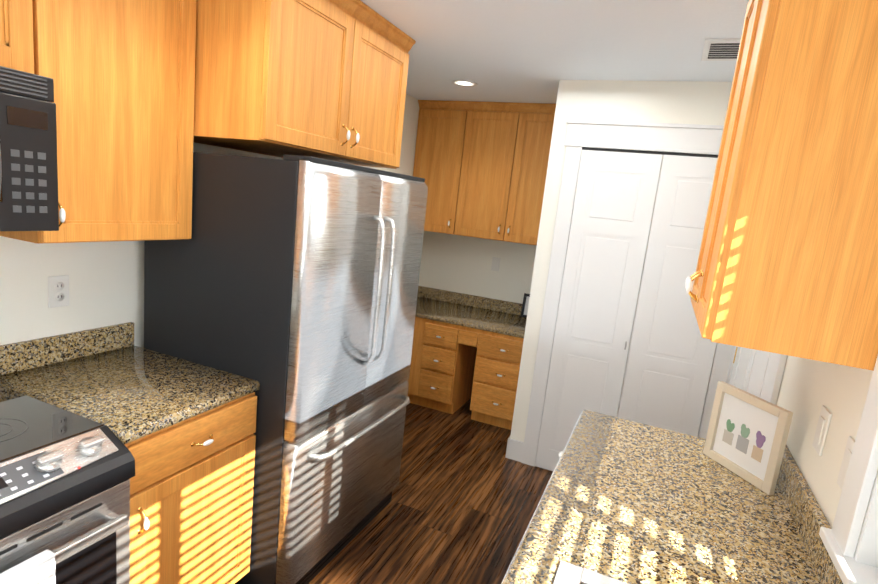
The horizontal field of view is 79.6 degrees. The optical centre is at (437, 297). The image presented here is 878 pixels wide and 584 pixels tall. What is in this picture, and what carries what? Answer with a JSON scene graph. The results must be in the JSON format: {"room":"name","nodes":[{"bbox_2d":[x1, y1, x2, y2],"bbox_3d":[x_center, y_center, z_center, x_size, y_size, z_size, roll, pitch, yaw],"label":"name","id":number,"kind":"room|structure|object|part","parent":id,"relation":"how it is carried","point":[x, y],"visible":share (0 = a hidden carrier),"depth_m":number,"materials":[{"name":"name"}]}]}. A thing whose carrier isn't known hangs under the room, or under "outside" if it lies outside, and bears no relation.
{"room":"kitchen","nodes":[
{"label":"kitchen","id":0,"kind":"room"},
{"bbox_2d":[0,94,423,347],"bbox_3d":[-1.536,-0.045,1.794,0.150,2.440,6.970,10,11,22],"label":"wall","id":1,"kind":"structure","parent":0,"point":[106,283],"depth_m":2.02,"materials":[{"name":"white paint"}]},
{"bbox_2d":[0,0,43,75],"bbox_3d":[-1.389,-0.866,1.130,0.341,0.562,0.758,10,11,22],"label":"upper cabinet","id":2,"kind":"object","parent":1,"relation":"attached to","point":[21,21],"depth_m":1.42,"materials":[{"name":"brown wood"}]},
{"bbox_2d":[0,66,58,230],"bbox_3d":[-1.372,-0.372,1.190,0.488,0.415,0.754,10,11,22],"label":"microwave","id":3,"kind":"object","parent":2,"relation":"attached to","point":[28,170],"visible":1,"depth_m":1.40,"materials":[{"name":"grey"}]},
{"bbox_2d":[48,275,68,307],"bbox_3d":[-1.394,-0.021,1.939,0.008,0.116,0.072,10,11,22],"label":"electrical outlet","id":4,"kind":"object","parent":1,"relation":"attached to","point":[58,291],"visible":1,"depth_m":1.93,"materials":[{"name":"white plastic"}]},
{"bbox_2d":[0,322,134,373],"bbox_3d":[-1.826,0.320,1.019,0.020,0.100,2.680,10,11,22],"label":"backsplash","id":5,"kind":"structure","parent":1,"relation":"attached to","point":[24,355],"depth_m":1.97,"materials":[{"name":"beige stone"}]},
{"bbox_2d":[0,0,199,243],"bbox_3d":[-1.168,-0.715,1.734,0.341,1.027,0.603,10,11,22],"label":"upper cabinet","id":6,"kind":"object","parent":1,"relation":"attached to","point":[147,93],"depth_m":1.71,"materials":[{"name":"brown wood"}]},
{"bbox_3d":[-1.154,-0.829,1.240,0.060,0.492,0.373,10,11,22],"label":"door","id":7,"kind":"part","parent":6,"relation":"part of","materials":[{"name":"brown wood"}]},
{"bbox_3d":[-0.995,-0.658,1.701,0.060,0.957,0.529,10,11,22],"label":"door","id":8,"kind":"part","parent":6,"relation":"part of","materials":[{"name":"brown wood"}]},
{"bbox_2d":[196,0,415,168],"bbox_3d":[-0.675,-0.981,2.388,0.661,0.637,1.035,10,11,22],"label":"upper cabinet","id":9,"kind":"object","parent":1,"relation":"attached to","point":[323,79],"depth_m":2.02,"materials":[{"name":"brown wood"}]},
{"bbox_2d":[308,398,552,583],"bbox_3d":[-0.396,1.433,1.469,3.064,0.100,7.320,10,11,22],"label":"floor","id":10,"kind":"structure","parent":0,"point":[460,507],"depth_m":2.89,"materials":[{"name":"brown wood"}]},
{"bbox_2d":[0,385,134,583],"bbox_3d":[-1.352,0.773,1.336,0.793,1.040,0.754,10,11,22],"label":"range","id":11,"kind":"object","parent":10,"relation":"on","point":[65,476],"visible":1,"depth_m":1.38,"materials":[{"name":"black metal"}]},
{"bbox_2d":[0,549,60,583],"bbox_3d":[-1.010,0.898,1.220,0.041,0.549,0.230,10,11,22],"label":"towel","id":12,"kind":"object","parent":11,"relation":"hanging from","point":[40,568],"depth_m":1.24,"materials":[{"name":"white fabric"}]},
{"bbox_2d":[119,390,257,583],"bbox_3d":[-1.147,0.763,1.960,0.699,0.880,0.538,10,11,22],"label":"base cabinet","id":13,"kind":"object","parent":10,"relation":"on","point":[183,431],"depth_m":1.79,"materials":[{"name":"brown wood"}]},
{"bbox_2d":[0,346,259,441],"bbox_3d":[-1.098,0.313,1.878,0.700,0.040,0.538,10,11,22],"label":"countertop","id":14,"kind":"structure","parent":13,"relation":"on","point":[133,391],"depth_m":1.81,"materials":[{"name":"beige stone"}]},
{"bbox_3d":[-0.823,0.852,1.830,0.060,0.590,0.526,10,11,22],"label":"door","id":15,"kind":"part","parent":13,"relation":"part of","materials":[{"name":"brown wood"}]},
{"bbox_3d":[-0.784,0.480,1.762,0.060,0.150,0.526,10,11,22],"label":"drawer","id":16,"kind":"part","parent":13,"relation":"part of","materials":[{"name":"brown wood"}]},
{"bbox_2d":[144,152,427,583],"bbox_3d":[-0.660,0.270,2.488,0.896,1.758,0.920,10,11,22],"label":"fridge","id":17,"kind":"object","parent":10,"relation":"on","point":[289,283],"visible":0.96,"depth_m":2.06,"materials":[{"name":"silver metal"}]},
{"bbox_2d":[407,286,526,429],"bbox_3d":[0.211,0.471,4.370,1.268,0.875,0.720,10,11,22],"label":"desk","id":18,"kind":"object","parent":10,"relation":"on","point":[466,348],"visible":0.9,"depth_m":4.11,"materials":[{"name":"brown wood"}]},
{"bbox_3d":[-0.030,0.710,4.146,0.280,0.227,0.062,10,11,22],"label":"drawer","id":19,"kind":"part","parent":18,"relation":"part of","materials":[{"name":"brown wood"}]},
{"bbox_3d":[-0.007,0.492,4.106,0.280,0.180,0.062,10,11,22],"label":"drawer","id":20,"kind":"part","parent":18,"relation":"part of","materials":[{"name":"brown wood"}]},
{"bbox_3d":[0.013,0.304,4.072,0.280,0.162,0.062,10,11,22],"label":"drawer","id":21,"kind":"part","parent":18,"relation":"part of","materials":[{"name":"brown wood"}]},
{"bbox_3d":[0.441,0.796,3.952,0.418,0.227,0.062,10,11,22],"label":"drawer","id":22,"kind":"part","parent":18,"relation":"part of","materials":[{"name":"brown wood"}]},
{"bbox_3d":[0.464,0.577,3.912,0.418,0.180,0.062,10,11,22],"label":"drawer","id":23,"kind":"part","parent":18,"relation":"part of","materials":[{"name":"brown wood"}]},
{"bbox_3d":[0.484,0.389,3.878,0.418,0.162,0.062,10,11,22],"label":"drawer","id":24,"kind":"part","parent":18,"relation":"part of","materials":[{"name":"brown wood"}]},
{"bbox_2d":[520,293,529,317],"bbox_3d":[0.805,0.083,4.379,0.210,0.200,0.020,10,3,22],"label":"framed picture","id":25,"kind":"object","parent":18,"relation":"on","point":[524,310],"visible":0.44,"depth_m":4.41,"materials":[{"name":"black plastic"}]},
{"bbox_2d":[501,410,842,583],"bbox_3d":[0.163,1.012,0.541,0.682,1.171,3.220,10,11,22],"label":"countertop","id":26,"kind":"structure","parent":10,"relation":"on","point":[623,501],"depth_m":1.34,"materials":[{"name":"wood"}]},
{"bbox_2d":[501,560,842,583],"bbox_3d":[0.334,0.765,0.675,0.540,0.204,0.840,10,11,22],"label":"sink","id":27,"kind":"object","parent":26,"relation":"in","point":[561,571],"depth_m":1.10,"materials":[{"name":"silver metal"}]},
{"bbox_2d":[703,381,792,494],"bbox_3d":[0.946,0.425,1.627,0.020,0.255,0.255,3,11,-17],"label":"framed picture","id":28,"kind":"object","parent":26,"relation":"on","point":[746,436],"visible":1,"depth_m":1.61,"materials":[{"name":"beige wood"}]},
{"bbox_2d":[418,231,536,303],"bbox_3d":[0.466,-0.348,4.628,1.272,2.440,0.150,10,11,22],"label":"wall","id":29,"kind":"structure","parent":0,"point":[456,263],"depth_m":4.61,"materials":[{"name":"white paint"}]},
{"bbox_2d":[413,100,555,245],"bbox_3d":[0.433,-0.999,4.261,1.268,1.037,0.380,10,11,22],"label":"upper cabinet","id":30,"kind":"object","parent":29,"relation":"attached to","point":[480,168],"visible":0.85,"depth_m":4.13,"materials":[{"name":"brown wood"}]},
{"bbox_3d":[-0.019,-1.019,4.279,0.415,0.967,0.060,10,11,22],"label":"door","id":31,"kind":"part","parent":30,"relation":"part of","materials":[{"name":"brown wood"}]},
{"bbox_3d":[0.366,-0.949,4.121,0.415,0.967,0.060,10,11,22],"label":"door","id":32,"kind":"part","parent":30,"relation":"part of","materials":[{"name":"brown wood"}]},
{"bbox_3d":[0.752,-0.879,3.962,0.415,0.967,0.060,10,11,22],"label":"door","id":33,"kind":"part","parent":30,"relation":"part of","materials":[{"name":"brown wood"}]},
{"bbox_2d":[491,257,500,270],"bbox_3d":[0.497,-0.283,4.535,0.072,0.116,0.009,10,11,22],"label":"outlet","id":34,"kind":"object","parent":29,"relation":"attached to","point":[495,266],"visible":0.33,"depth_m":4.52,"materials":[{"name":"white plastic"}]},
{"bbox_2d":[360,0,748,103],"bbox_3d":[-0.131,-1.052,1.016,3.064,0.100,7.320,10,11,22],"label":"ceiling","id":35,"kind":"structure","parent":0,"point":[525,51],"depth_m":2.47,"materials":[{"name":"white paint"}]},
{"bbox_2d":[451,80,477,86],"bbox_3d":[0.176,-1.417,3.494,0.176,0.004,0.176,10,11,22],"label":"recessed light","id":36,"kind":"object","parent":35,"relation":"in","point":[465,83],"visible":0.94,"depth_m":3.49,"materials":[{"name":"white"}]},
{"bbox_2d":[701,38,740,60],"bbox_3d":[1.273,-1.082,2.313,0.200,0.009,0.300,10,11,22],"label":"ceiling vent","id":37,"kind":"object","parent":35,"relation":"in","point":[720,49],"visible":0.62,"depth_m":2.30,"materials":[{"name":"white metal"}]},
{"bbox_2d":[510,80,731,441],"bbox_3d":[1.450,-0.067,3.660,1.342,2.440,1.200,10,11,22],"label":"wall block","id":38,"kind":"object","parent":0,"point":[692,102],"visible":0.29,"depth_m":3.10,"materials":[{"name":"white paint"}]},
{"bbox_2d":[535,150,662,470],"bbox_3d":[0.952,0.158,3.218,0.446,2.029,0.048,10,11,22],"label":"closet door leaf","id":39,"kind":"structure","parent":38,"relation":"attached to","point":[614,201],"depth_m":3.17,"materials":[{"name":"white wood"}]},
{"bbox_2d":[505,119,733,466],"bbox_3d":[1.191,0.085,3.318,1.202,2.210,0.405,10,11,22],"label":"trim","id":40,"kind":"structure","parent":38,"relation":"attached to","point":[696,140],"depth_m":3.12,"materials":[{"name":"white wood"}]},
{"bbox_2d":[618,155,717,436],"bbox_3d":[1.365,0.232,3.057,0.446,2.029,0.030,10,11,22],"label":"closet door leaf","id":41,"kind":"structure","parent":38,"relation":"attached to","point":[669,365],"depth_m":3.03,"materials":[{"name":"white wood"}]},
{"bbox_2d":[776,356,877,576],"bbox_3d":[0.609,0.462,0.266,0.150,2.440,5.770,10,11,22],"label":"wall","id":42,"kind":"structure","parent":0,"point":[809,388],"depth_m":1.37,"materials":[{"name":"white paint"}]},
{"bbox_2d":[730,347,774,399],"bbox_3d":[1.377,0.350,2.399,0.083,2.034,0.921,10,11,22],"label":"door leaf","id":43,"kind":"structure","parent":42,"relation":"in","point":[751,371],"depth_m":2.30,"materials":[{"name":"white wood"}]},
{"bbox_2d":[726,346,787,404],"bbox_3d":[1.393,0.290,2.342,0.034,2.200,1.201,10,11,22],"label":"door frame","id":44,"kind":"structure","parent":42,"relation":"attached to","point":[776,376],"depth_m":1.88,"materials":[{"name":"white wood"}]},
{"bbox_2d":[685,0,877,370],"bbox_3d":[0.930,-0.421,1.367,0.380,1.032,0.745,10,11,22],"label":"upper cabinet","id":45,"kind":"object","parent":42,"relation":"attached to","point":[787,263],"visible":1,"depth_m":1.11,"materials":[{"name":"brown wood"}]},
{"bbox_3d":[0.859,-0.442,1.611,0.060,0.962,0.343,10,11,22],"label":"door","id":46,"kind":"part","parent":45,"relation":"part of","materials":[{"name":"brown wood"}]},
{"bbox_3d":[0.721,-0.399,1.296,0.060,0.962,0.343,10,11,22],"label":"door","id":47,"kind":"part","parent":45,"relation":"part of","materials":[{"name":"brown wood"}]},
{"bbox_2d":[812,405,831,455],"bbox_3d":[0.998,0.346,1.373,0.009,0.116,0.072,10,11,22],"label":"light switch","id":48,"kind":"object","parent":42,"relation":"attached to","point":[824,420],"depth_m":1.36,"materials":[{"name":"white plastic"}]},
{"bbox_2d":[837,436,854,489],"bbox_3d":[0.909,0.374,1.168,0.009,0.116,0.072,10,11,22],"label":"light switch","id":49,"kind":"object","parent":42,"relation":"attached to","point":[850,442],"depth_m":1.18,"materials":[{"name":"white plastic"}]},
{"bbox_2d":[819,356,877,583],"bbox_3d":[0.619,0.087,0.173,0.185,1.182,1.914,10,11,22],"label":"window","id":50,"kind":"structure","parent":42,"relation":"in","point":[840,538],"depth_m":1.06,"materials":[{"name":"white"}]}
]}

